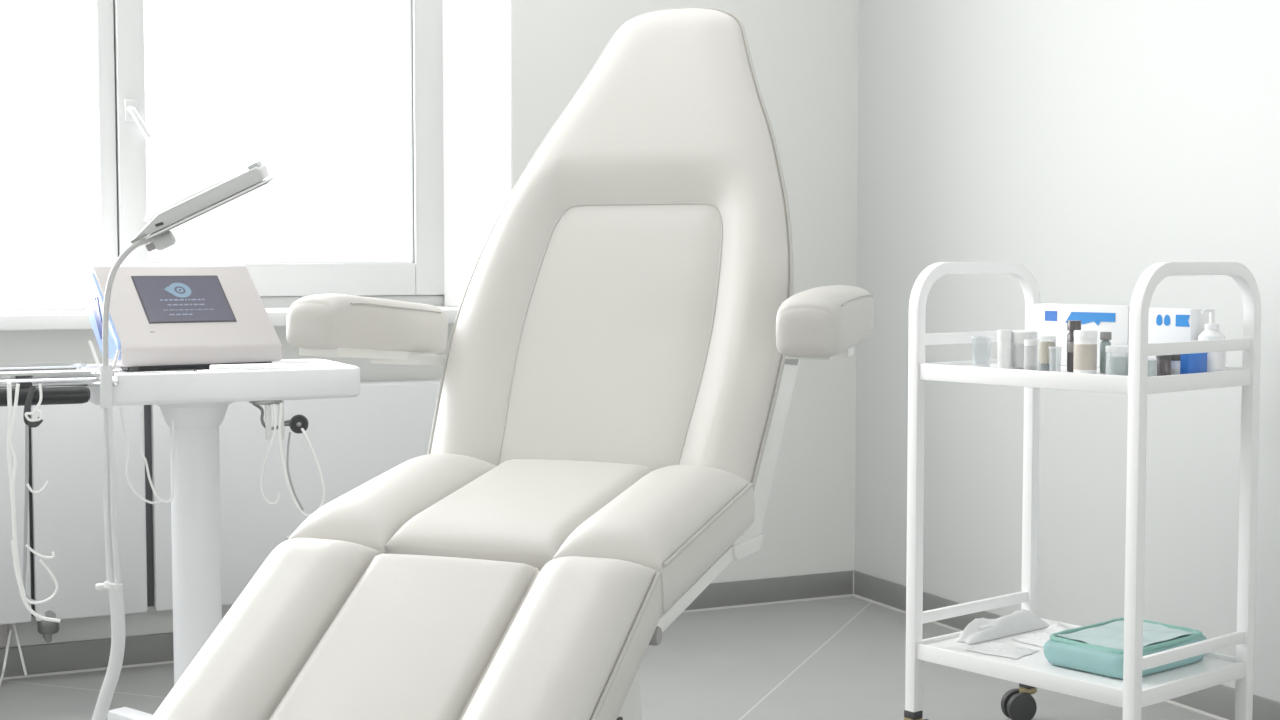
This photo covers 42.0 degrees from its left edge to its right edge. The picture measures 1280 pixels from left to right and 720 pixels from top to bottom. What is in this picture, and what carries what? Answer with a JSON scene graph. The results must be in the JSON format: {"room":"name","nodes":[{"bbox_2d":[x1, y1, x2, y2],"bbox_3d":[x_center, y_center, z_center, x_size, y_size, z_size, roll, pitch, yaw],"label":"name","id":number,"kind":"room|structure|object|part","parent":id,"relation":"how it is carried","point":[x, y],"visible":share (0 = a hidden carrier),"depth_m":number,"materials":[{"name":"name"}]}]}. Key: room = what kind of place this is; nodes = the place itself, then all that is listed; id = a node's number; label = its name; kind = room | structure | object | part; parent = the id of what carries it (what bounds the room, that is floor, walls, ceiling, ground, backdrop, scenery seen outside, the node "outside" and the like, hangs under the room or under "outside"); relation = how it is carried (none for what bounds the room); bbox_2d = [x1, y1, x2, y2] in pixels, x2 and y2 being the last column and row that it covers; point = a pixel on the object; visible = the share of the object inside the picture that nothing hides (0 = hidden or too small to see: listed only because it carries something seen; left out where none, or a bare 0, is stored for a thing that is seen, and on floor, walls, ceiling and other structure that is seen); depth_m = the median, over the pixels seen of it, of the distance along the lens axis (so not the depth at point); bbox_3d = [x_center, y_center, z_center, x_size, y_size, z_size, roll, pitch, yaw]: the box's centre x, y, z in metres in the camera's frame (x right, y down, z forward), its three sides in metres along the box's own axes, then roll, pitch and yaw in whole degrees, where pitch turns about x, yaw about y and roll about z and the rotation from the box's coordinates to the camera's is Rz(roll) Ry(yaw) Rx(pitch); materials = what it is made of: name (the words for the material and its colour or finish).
{"room":"examination room","nodes":[
{"label":"examination room","id":0,"kind":"room"},
{"bbox_2d":[0,0,858,647],"bbox_3d":[-1.576,-0.580,4.334,5.213,2.750,0.340,-2,4,-25],"label":"wall","id":1,"kind":"structure","parent":0,"point":[805,53],"depth_m":5.11,"materials":[{"name":"paint"}]},
{"bbox_2d":[0,624,8,647],"bbox_3d":[-1.658,0.687,4.172,0.146,0.076,0.017,-2,4,-25],"label":"junction box","id":2,"kind":"object","parent":1,"relation":"attached to","point":[4,634],"visible":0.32,"depth_m":4.19,"materials":[{"name":"plastic"}]},
{"bbox_2d":[12,623,26,674],"bbox_3d":[-1.559,0.724,4.187,0.039,0.134,0.014,1,4,20],"label":"cord","id":3,"kind":"object","parent":2,"relation":"attached to","point":[14,625],"visible":0.93,"depth_m":4.18,"materials":[{"name":"white plastic"}]},
{"bbox_2d":[0,379,440,642],"bbox_3d":[-1.469,0.395,4.192,2.080,0.628,0.108,-2,4,-25],"label":"radiator","id":4,"kind":"object","parent":1,"relation":"attached to","point":[354,441],"visible":0.62,"depth_m":4.25,"materials":[{"name":"metal"}]},
{"bbox_3d":[-1.960,0.380,3.937,0.974,0.564,0.050,-2,4,-25],"label":"panel","id":5,"kind":"part","parent":4,"relation":"part of","materials":[{"name":"metal"}]},
{"bbox_3d":[-1.387,0.364,4.202,0.270,0.564,0.050,-2,4,-25],"label":"panel","id":6,"kind":"part","parent":4,"relation":"part of","materials":[{"name":"metal"}]},
{"bbox_3d":[-1.473,0.371,4.199,2.040,0.534,0.055,-2,4,-25],"label":"panel","id":7,"kind":"part","parent":4,"relation":"part of","materials":[{"name":"white metal"}]},
{"bbox_3d":[-0.881,0.351,4.437,0.806,0.564,0.050,-2,4,-25],"label":"panel","id":8,"kind":"part","parent":4,"relation":"part of","materials":[{"name":"metal"}]},
{"bbox_2d":[360,379,440,384],"bbox_3d":[-1.468,0.086,4.173,2.060,0.008,0.086,-2,4,-25],"label":"grille","id":9,"kind":"object","parent":4,"relation":"attached to","point":[409,382],"depth_m":4.52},
{"bbox_2d":[0,0,444,310],"bbox_3d":[-1.756,-0.873,4.280,2.715,1.499,0.125,-2,4,-25],"label":"window","id":10,"kind":"structure","parent":1,"relation":"in","point":[122,132],"depth_m":4.66,"materials":[{"name":"plastic"}]},
{"bbox_3d":[-1.337,-0.643,4.448,0.064,0.108,0.051,-2,4,-25],"label":"handle","id":11,"kind":"part","parent":10,"relation":"part of","materials":[{"name":"plastic"}]},
{"bbox_2d":[0,306,458,330],"bbox_3d":[-2.024,-0.088,4.030,3.520,0.039,0.315,-2,4,-25],"label":"windowsill","id":12,"kind":"structure","parent":1,"relation":"attached to","point":[9,320],"depth_m":4.14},
{"bbox_2d":[0,570,852,679],"bbox_3d":[-1.598,0.763,4.210,5.003,0.075,0.010,-2,4,-25],"label":"baseboard","id":13,"kind":"structure","parent":1,"relation":"attached to","point":[150,648],"depth_m":4.36,"materials":[{"name":"plastic"}]},
{"bbox_2d":[442,0,511,305],"bbox_3d":[-0.465,-0.866,4.757,0.242,1.428,0.006,2,4,31],"label":"window reveal","id":14,"kind":"structure","parent":1,"relation":"attached to","point":[477,34],"depth_m":4.77,"materials":[{"name":"paint"}]},
{"bbox_2d":[0,596,1218,719],"bbox_3d":[-0.493,1.000,1.734,5.513,0.100,6.649,-2,4,-25],"label":"floor","id":15,"kind":"structure","parent":0,"point":[840,658],"depth_m":4.19,"materials":[{"name":"grey tile"}]},
{"bbox_2d":[0,630,11,684],"bbox_3d":[-1.567,0.745,4.079,0.023,0.123,0.230,-1,3,-10],"label":"cord","id":16,"kind":"object","parent":15,"relation":"on","point":[10,631],"visible":1,"depth_m":4.16,"materials":[{"name":"white plastic"}]},
{"bbox_2d":[0,359,359,719],"bbox_3d":[-1.086,0.428,3.536,1.026,0.830,0.657,-2,4,-25],"label":"table","id":17,"kind":"object","parent":15,"relation":"on","point":[197,403],"visible":0.78,"depth_m":3.64,"materials":[{"name":"white metal"}]},
{"bbox_2d":[7,383,25,595],"bbox_3d":[-1.237,0.258,3.305,0.030,0.427,0.008,-2,4,-25],"label":"hanging cable","id":18,"kind":"object","parent":17,"relation":"hanging from","point":[9,391],"visible":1,"depth_m":3.29,"materials":[{"name":"white plastic"}]},
{"bbox_2d":[22,425,39,604],"bbox_3d":[-1.217,0.310,3.326,0.034,0.362,0.007,-2,4,-25],"label":"hanging cable","id":19,"kind":"object","parent":17,"relation":"hanging from","point":[26,426],"visible":1,"depth_m":3.32,"materials":[{"name":"white plastic"}]},
{"bbox_2d":[25,384,41,421],"bbox_3d":[-1.200,0.085,3.301,0.034,0.075,0.005,-2,4,-25],"label":"cable","id":20,"kind":"object","parent":17,"relation":"hanging from","point":[40,385],"visible":1,"depth_m":3.30,"materials":[{"name":"white plastic"}]},
{"bbox_2d":[8,384,59,622],"bbox_3d":[-1.204,0.287,3.316,0.091,0.483,0.007,-2,4,-25],"label":"cable","id":21,"kind":"object","parent":17,"relation":"hanging from","point":[27,606],"visible":1,"depth_m":3.30,"materials":[{"name":"white plastic"}]},
{"bbox_2d":[11,540,57,603],"bbox_3d":[-1.207,0.422,3.327,0.088,0.133,0.005,-2,4,-25],"label":"cable","id":22,"kind":"object","parent":17,"relation":"hanging from","point":[40,560],"visible":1,"depth_m":3.33,"materials":[{"name":"white plastic"}]},
{"bbox_2d":[26,481,48,493],"bbox_3d":[-1.198,0.253,3.318,0.044,0.025,0.005,-2,4,-25],"label":"cable","id":23,"kind":"object","parent":17,"relation":"hanging from","point":[47,482],"visible":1,"depth_m":3.32,"materials":[{"name":"white plastic"}]},
{"bbox_2d":[25,544,54,558],"bbox_3d":[-1.195,0.381,3.323,0.056,0.033,0.005,-2,4,-25],"label":"cable","id":24,"kind":"object","parent":17,"relation":"hanging from","point":[26,545],"visible":1,"depth_m":3.32,"materials":[{"name":"white plastic"}]},
{"bbox_3d":[-1.360,0.034,3.470,0.492,0.035,0.314,-2,4,-25],"label":"chrome rail","id":25,"kind":"part","parent":17,"relation":"part of","materials":[{"name":"silver metal"}]},
{"bbox_2d":[119,408,160,503],"bbox_3d":[-1.056,0.204,3.537,0.092,0.211,0.023,-3,5,-44],"label":"cable","id":26,"kind":"object","parent":17,"relation":"hanging from","point":[120,409],"visible":1,"depth_m":3.52,"materials":[{"name":"white plastic"}]},
{"bbox_2d":[128,371,176,373],"bbox_3d":[-1.034,0.029,3.545,0.103,0.009,0.009,-2,4,-29],"label":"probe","id":27,"kind":"object","parent":17,"relation":"on","point":[151,371],"visible":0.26,"depth_m":3.55,"materials":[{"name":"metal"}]},
{"bbox_2d":[140,412,173,502],"bbox_3d":[-1.026,0.208,3.558,0.075,0.198,0.016,-3,4,-37],"label":"cable","id":28,"kind":"object","parent":17,"relation":"hanging from","point":[141,431],"visible":1,"depth_m":3.56,"materials":[{"name":"white plastic"}]},
{"bbox_2d":[83,265,281,371],"bbox_3d":[-1.067,-0.103,3.875,0.380,0.236,0.289,-2,4,-35],"label":"console","id":29,"kind":"object","parent":17,"relation":"on","point":[161,316],"visible":0.86,"depth_m":3.82,"materials":[{"name":"plastic"}]},
{"bbox_3d":[-1.215,-0.102,3.766,0.010,0.193,0.255,-2,4,-35],"label":"panel","id":30,"kind":"part","parent":29,"relation":"part of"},
{"bbox_2d":[76,359,359,405],"bbox_3d":[-0.945,0.047,3.732,0.570,0.068,0.380,-2,4,-25],"label":"tabletop","id":31,"kind":"object","parent":17,"relation":"on","point":[303,378],"depth_m":3.58,"materials":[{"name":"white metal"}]},
{"bbox_2d":[194,368,268,371],"bbox_3d":[-0.893,0.024,3.647,0.155,0.008,0.045,-2,4,-25],"label":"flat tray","id":32,"kind":"object","parent":17,"relation":"on","point":[231,369],"visible":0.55,"depth_m":3.63,"materials":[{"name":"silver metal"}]},
{"bbox_2d":[209,363,287,369],"bbox_3d":[-0.875,0.016,3.733,0.170,0.014,0.035,-2,4,-25],"label":"spare applicator","id":33,"kind":"object","parent":17,"relation":"on","point":[271,366],"visible":0.74,"depth_m":3.72,"materials":[{"name":"white plastic"}]},
{"bbox_2d":[260,404,280,504],"bbox_3d":[-0.796,0.204,3.590,0.045,0.219,0.005,-2,4,-25],"label":"cable","id":34,"kind":"object","parent":17,"relation":"hanging from","point":[274,409],"visible":1,"depth_m":3.59,"materials":[{"name":"white plastic"}]},
{"bbox_2d":[284,414,308,433],"bbox_3d":[-0.751,0.140,3.636,0.058,0.042,0.033,0,3,-5],"label":"handpiece","id":35,"kind":"object","parent":17,"relation":"hanging from","point":[297,422],"visible":1,"depth_m":3.62,"materials":[{"name":"plastic"}]},
{"bbox_2d":[286,432,303,509],"bbox_3d":[-0.750,0.242,3.625,0.037,0.173,0.005,-2,4,-25],"label":"cable","id":36,"kind":"object","parent":35,"relation":"hanging from","point":[289,435],"visible":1,"depth_m":3.62,"materials":[{"name":"grey plastic"}]},
{"bbox_2d":[278,403,324,516],"bbox_3d":[-0.737,0.216,3.625,0.101,0.252,0.030,-2,4,-25],"label":"cable","id":37,"kind":"object","parent":35,"relation":"hanging from","point":[280,406],"visible":0.91,"depth_m":3.61,"materials":[{"name":"white plastic"}]},
{"bbox_2d":[88,160,274,719],"bbox_3d":[-0.997,0.227,3.328,0.517,1.256,0.250,0,3,-1],"label":"lamp","id":38,"kind":"object","parent":15,"relation":"on","point":[197,201],"visible":1,"depth_m":3.36,"materials":[{"name":"grey plastic"}]},
{"bbox_3d":[-1.065,0.251,3.369,0.014,0.428,0.044,-3,4,-40],"label":"post","id":39,"kind":"part","parent":38,"relation":"part of","materials":[{"name":"white metal"}]},
{"bbox_3d":[-0.979,-0.231,3.359,0.032,0.026,0.016,0,3,-2],"label":"knob stem","id":40,"kind":"part","parent":38,"relation":"part of","materials":[{"name":"grey plastic"}]},
{"bbox_3d":[-0.960,-0.241,3.364,0.046,0.041,0.032,0,3,-2],"label":"tilt knob","id":41,"kind":"part","parent":38,"relation":"part of","materials":[{"name":"grey plastic"}]},
{"bbox_2d":[247,160,261,169],"bbox_3d":[-0.776,-0.392,3.356,0.023,0.024,0.051,0,3,-6],"label":"switch","id":42,"kind":"object","parent":38,"relation":"attached to","point":[257,165],"depth_m":3.33,"materials":[{"name":"grey plastic"}]},
{"bbox_2d":[150,7,873,719],"bbox_3d":[-0.173,0.119,2.658,0.973,1.551,1.549,1,4,21],"label":"chair","id":43,"kind":"object","parent":15,"relation":"on","point":[630,335],"visible":1,"depth_m":2.81,"materials":[{"name":"white leather"}]},
{"bbox_3d":[-0.491,-0.011,3.043,0.080,0.019,0.360,1,-1,21],"label":"support plate","id":44,"kind":"part","parent":43,"relation":"part of","materials":[{"name":"white metal"}]},
{"bbox_2d":[270,554,537,719],"bbox_3d":[-0.349,0.488,2.213,0.262,0.384,0.548,1,4,21],"label":"cushion","id":45,"kind":"object","parent":43,"relation":"on","point":[400,636],"depth_m":2.27,"materials":[{"name":"white leather"}]},
{"bbox_2d":[385,459,652,570],"bbox_3d":[-0.173,0.262,2.663,0.280,0.165,0.448,1,4,21],"label":"seat cushion","id":46,"kind":"object","parent":43,"relation":"on","point":[526,511],"depth_m":2.56,"materials":[{"name":"white leather"}]},
{"bbox_3d":[-0.054,-0.009,2.960,0.364,0.544,0.321,1,4,21],"label":"panel","id":47,"kind":"part","parent":43,"relation":"part of","materials":[{"name":"white leather"}]},
{"bbox_3d":[-0.008,-0.188,3.072,0.634,0.977,0.625,1,4,21],"label":"backrest","id":48,"kind":"part","parent":43,"relation":"part of","materials":[{"name":"white leather"}]},
{"bbox_3d":[-0.183,0.335,2.642,0.594,0.084,0.404,1,4,21],"label":"seat frame","id":49,"kind":"part","parent":43,"relation":"part of","materials":[{"name":"white metal"}]},
{"bbox_3d":[0.299,-0.019,2.694,0.072,0.010,0.269,1,6,18],"label":"support plate","id":50,"kind":"part","parent":43,"relation":"part of","materials":[{"name":"white metal"}]},
{"bbox_2d":[903,262,1260,719],"bbox_3d":[0.903,0.322,3.471,0.448,1.050,0.610,-3,4,-40],"label":"trolley","id":51,"kind":"object","parent":15,"relation":"on","point":[1135,691],"visible":0.9,"depth_m":3.37,"materials":[{"name":"metal"}]},
{"bbox_3d":[0.736,-0.050,3.646,0.370,0.024,0.012,-3,4,-40],"label":"guard rail","id":52,"kind":"part","parent":51,"relation":"part of","materials":[{"name":"white metal"}]},
{"bbox_3d":[0.736,0.266,3.664,0.422,0.960,0.026,-3,4,-40],"label":"frame","id":53,"kind":"part","parent":51,"relation":"part of","materials":[{"name":"white metal"}]},
{"bbox_3d":[0.736,0.545,3.681,0.370,0.024,0.012,-3,4,-40],"label":"guard rail","id":54,"kind":"part","parent":51,"relation":"part of","materials":[{"name":"white metal"}]},
{"bbox_2d":[971,336,991,366],"bbox_3d":[0.725,-0.018,3.540,0.045,0.066,0.045,-3,4,-40],"label":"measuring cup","id":55,"kind":"object","parent":51,"relation":"on","point":[990,337],"visible":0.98,"depth_m":3.54,"materials":[{"name":"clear plastic"}]},
{"bbox_2d":[965,642,1038,658],"bbox_3d":[0.763,0.606,3.515,0.124,0.012,0.103,3,4,41],"label":"sachet","id":56,"kind":"object","parent":51,"relation":"on","point":[991,648],"visible":1,"depth_m":3.50,"materials":[{"name":"white paper"}]},
{"bbox_2d":[955,609,1049,643],"bbox_3d":[0.801,0.579,3.678,0.288,0.046,0.054,-3,4,-40],"label":"sachet","id":57,"kind":"object","parent":51,"relation":"on","point":[979,630],"visible":1,"depth_m":3.65,"materials":[{"name":"white paper"}]},
{"bbox_2d":[997,330,1011,367],"bbox_3d":[0.765,-0.023,3.503,0.030,0.080,0.030,-3,4,-40],"label":"jar","id":58,"kind":"object","parent":51,"relation":"on","point":[1004,337],"visible":0.91,"depth_m":3.49,"materials":[{"name":"white plastic"}]},
{"bbox_2d":[1011,330,1037,368],"bbox_3d":[0.808,-0.022,3.510,0.056,0.078,0.056,-3,4,-40],"label":"tub","id":59,"kind":"object","parent":51,"relation":"on","point":[1018,336],"visible":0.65,"depth_m":3.49,"materials":[{"name":"white plastic"}]},
{"bbox_2d":[1024,339,1037,369],"bbox_3d":[0.809,-0.011,3.452,0.029,0.062,0.029,-3,4,-40],"label":"vial","id":60,"kind":"object","parent":51,"relation":"on","point":[1028,342],"visible":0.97,"depth_m":3.44,"materials":[{"name":"white plastic"}]},
{"bbox_2d":[1013,632,1051,646],"bbox_3d":[0.870,0.600,3.597,0.088,0.014,0.113,-2,4,-34],"label":"sachet","id":61,"kind":"object","parent":51,"relation":"on","point":[1039,639],"visible":0.63,"depth_m":3.59,"materials":[{"name":"white paper"}]},
{"bbox_2d":[1037,335,1056,370],"bbox_3d":[0.831,-0.013,3.409,0.038,0.072,0.038,-3,4,-40],"label":"vial","id":62,"kind":"object","parent":51,"relation":"on","point":[1046,360],"visible":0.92,"depth_m":3.40,"materials":[{"name":"beige glass"}]},
{"bbox_2d":[1043,622,1072,633],"bbox_3d":[0.926,0.591,3.670,0.077,0.023,0.057,2,4,33],"label":"sachet","id":63,"kind":"object","parent":51,"relation":"on","point":[1056,627],"visible":0.4,"depth_m":3.66,"materials":[{"name":"white paper"}]},
{"bbox_2d":[1067,320,1080,371],"bbox_3d":[0.880,-0.028,3.384,0.028,0.104,0.028,-3,4,-40],"label":"bottle","id":64,"kind":"object","parent":51,"relation":"on","point":[1072,325],"visible":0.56,"depth_m":3.37,"materials":[{"name":"brown glass"}]},
{"bbox_2d":[916,618,1244,707],"bbox_3d":[0.908,0.622,3.479,0.411,0.034,0.552,-3,4,-40],"label":"shelf","id":65,"kind":"object","parent":51,"relation":"attached to","point":[1033,669],"depth_m":3.34,"materials":[{"name":"white metal"}]},
{"bbox_2d":[1034,303,1129,368],"bbox_3d":[0.963,-0.053,3.583,0.066,0.131,0.237,-3,4,-40],"label":"carton","id":66,"kind":"object","parent":51,"relation":"on","point":[1050,319],"visible":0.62,"depth_m":3.56,"materials":[{"name":"white cardboard"}]},
{"bbox_3d":[0.964,-0.118,3.579,0.063,0.002,0.235,-3,4,-40],"label":"box lid","id":67,"kind":"part","parent":66,"relation":"part of","materials":[{"name":"white cardboard"}]},
{"bbox_2d":[919,359,1250,393],"bbox_3d":[0.908,0.028,3.444,0.411,0.034,0.552,-3,4,-40],"label":"shelf","id":68,"kind":"object","parent":51,"relation":"attached to","point":[1137,381],"depth_m":3.27,"materials":[{"name":"white metal"}]},
{"bbox_2d":[1073,330,1097,373],"bbox_3d":[0.891,-0.016,3.337,0.046,0.086,0.046,-3,4,-40],"label":"bottle","id":69,"kind":"object","parent":51,"relation":"on","point":[1085,341],"visible":0.91,"depth_m":3.32,"materials":[{"name":"white plastic"}]},
{"bbox_2d":[1100,332,1111,372],"bbox_3d":[0.938,-0.015,3.360,0.023,0.082,0.023,-3,4,-40],"label":"bottle","id":70,"kind":"object","parent":51,"relation":"on","point":[1105,337],"visible":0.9,"depth_m":3.35,"materials":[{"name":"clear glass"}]},
{"bbox_2d":[1106,345,1128,375],"bbox_3d":[0.940,0.001,3.280,0.047,0.058,0.047,-3,4,-40],"label":"vial","id":71,"kind":"object","parent":51,"relation":"on","point":[1116,365],"visible":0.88,"depth_m":3.26,"materials":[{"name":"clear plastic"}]},
{"bbox_2d":[1043,617,1206,678],"bbox_3d":[0.997,0.588,3.418,0.315,0.059,0.219,-3,4,-40],"label":"pack","id":72,"kind":"object","parent":51,"relation":"on","point":[1098,648],"visible":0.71,"depth_m":3.36},
{"bbox_2d":[1148,360,1155,376],"bbox_3d":[0.981,0.015,3.213,0.030,0.038,0.030,-3,4,-40],"label":"vial","id":73,"kind":"object","parent":51,"relation":"on","point":[1151,363],"visible":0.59,"depth_m":3.20,"materials":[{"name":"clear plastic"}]},
{"bbox_2d":[1156,355,1171,375],"bbox_3d":[1.018,0.010,3.241,0.029,0.044,0.029,-3,4,-40],"label":"vial","id":74,"kind":"object","parent":51,"relation":"on","point":[1163,362],"visible":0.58,"depth_m":3.23,"materials":[{"name":"brown glass"}]},
{"bbox_2d":[1171,354,1180,374],"bbox_3d":[1.045,0.010,3.267,0.026,0.042,0.026,-3,4,-40],"label":"vial","id":75,"kind":"object","parent":51,"relation":"on","point":[1174,371],"visible":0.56,"depth_m":3.26,"materials":[{"name":"grey glass"}]},
{"bbox_2d":[1148,307,1207,359],"bbox_3d":[1.089,-0.043,3.437,0.066,0.127,0.140,-3,4,-40],"label":"carton","id":76,"kind":"object","parent":51,"relation":"on","point":[1165,324],"visible":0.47,"depth_m":3.39,"materials":[{"name":"white cardboard"}]},
{"bbox_3d":[1.090,-0.105,3.433,0.063,0.002,0.138,-3,4,-40],"label":"box lid","id":77,"kind":"part","parent":76,"relation":"part of","materials":[{"name":"white cardboard"}]},
{"bbox_2d":[1171,353,1207,373],"bbox_3d":[1.087,0.006,3.304,0.070,0.046,0.046,-3,4,-40],"label":"box","id":78,"kind":"object","parent":51,"relation":"on","point":[1194,362],"visible":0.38,"depth_m":3.28,"materials":[{"name":"blue cardboard"}]},
{"bbox_3d":[1.087,-0.014,3.303,0.070,0.006,0.046,-3,4,-40],"label":"lid","id":79,"kind":"part","parent":78,"relation":"part of","materials":[{"name":"blue cardboard"}]},
{"bbox_3d":[1.081,0.290,3.253,0.422,0.960,0.026,-3,4,-40],"label":"frame","id":80,"kind":"part","parent":51,"relation":"part of","materials":[{"name":"white metal"}]},
{"bbox_3d":[1.081,0.569,3.269,0.370,0.024,0.012,-3,4,-40],"label":"guard rail","id":81,"kind":"part","parent":51,"relation":"part of","materials":[{"name":"white metal"}]},
{"bbox_3d":[1.081,-0.026,3.235,0.370,0.024,0.012,-3,4,-40],"label":"guard rail","id":82,"kind":"part","parent":51,"relation":"part of","materials":[{"name":"white metal"}]},
{"bbox_2d":[1198,308,1225,371],"bbox_3d":[1.145,-0.039,3.343,0.055,0.130,0.054,-3,4,-40],"label":"pump bottle","id":83,"kind":"object","parent":51,"relation":"on","point":[1215,360],"visible":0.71,"depth_m":3.32,"materials":[{"name":"white plastic"}]},
{"bbox_2d":[855,0,1279,701],"bbox_3d":[2.042,-0.472,2.495,0.200,2.750,6.049,-2,4,-25],"label":"wall","id":84,"kind":"structure","parent":0,"point":[1087,146],"depth_m":4.29,"materials":[{"name":"paint"}]},
{"bbox_2d":[853,570,1279,719],"bbox_3d":[1.947,0.862,2.529,0.010,0.075,6.049,-2,4,-25],"label":"baseboard","id":85,"kind":"structure","parent":84,"relation":"attached to","point":[1219,700],"depth_m":4.67,"materials":[{"name":"plastic"}]}
]}

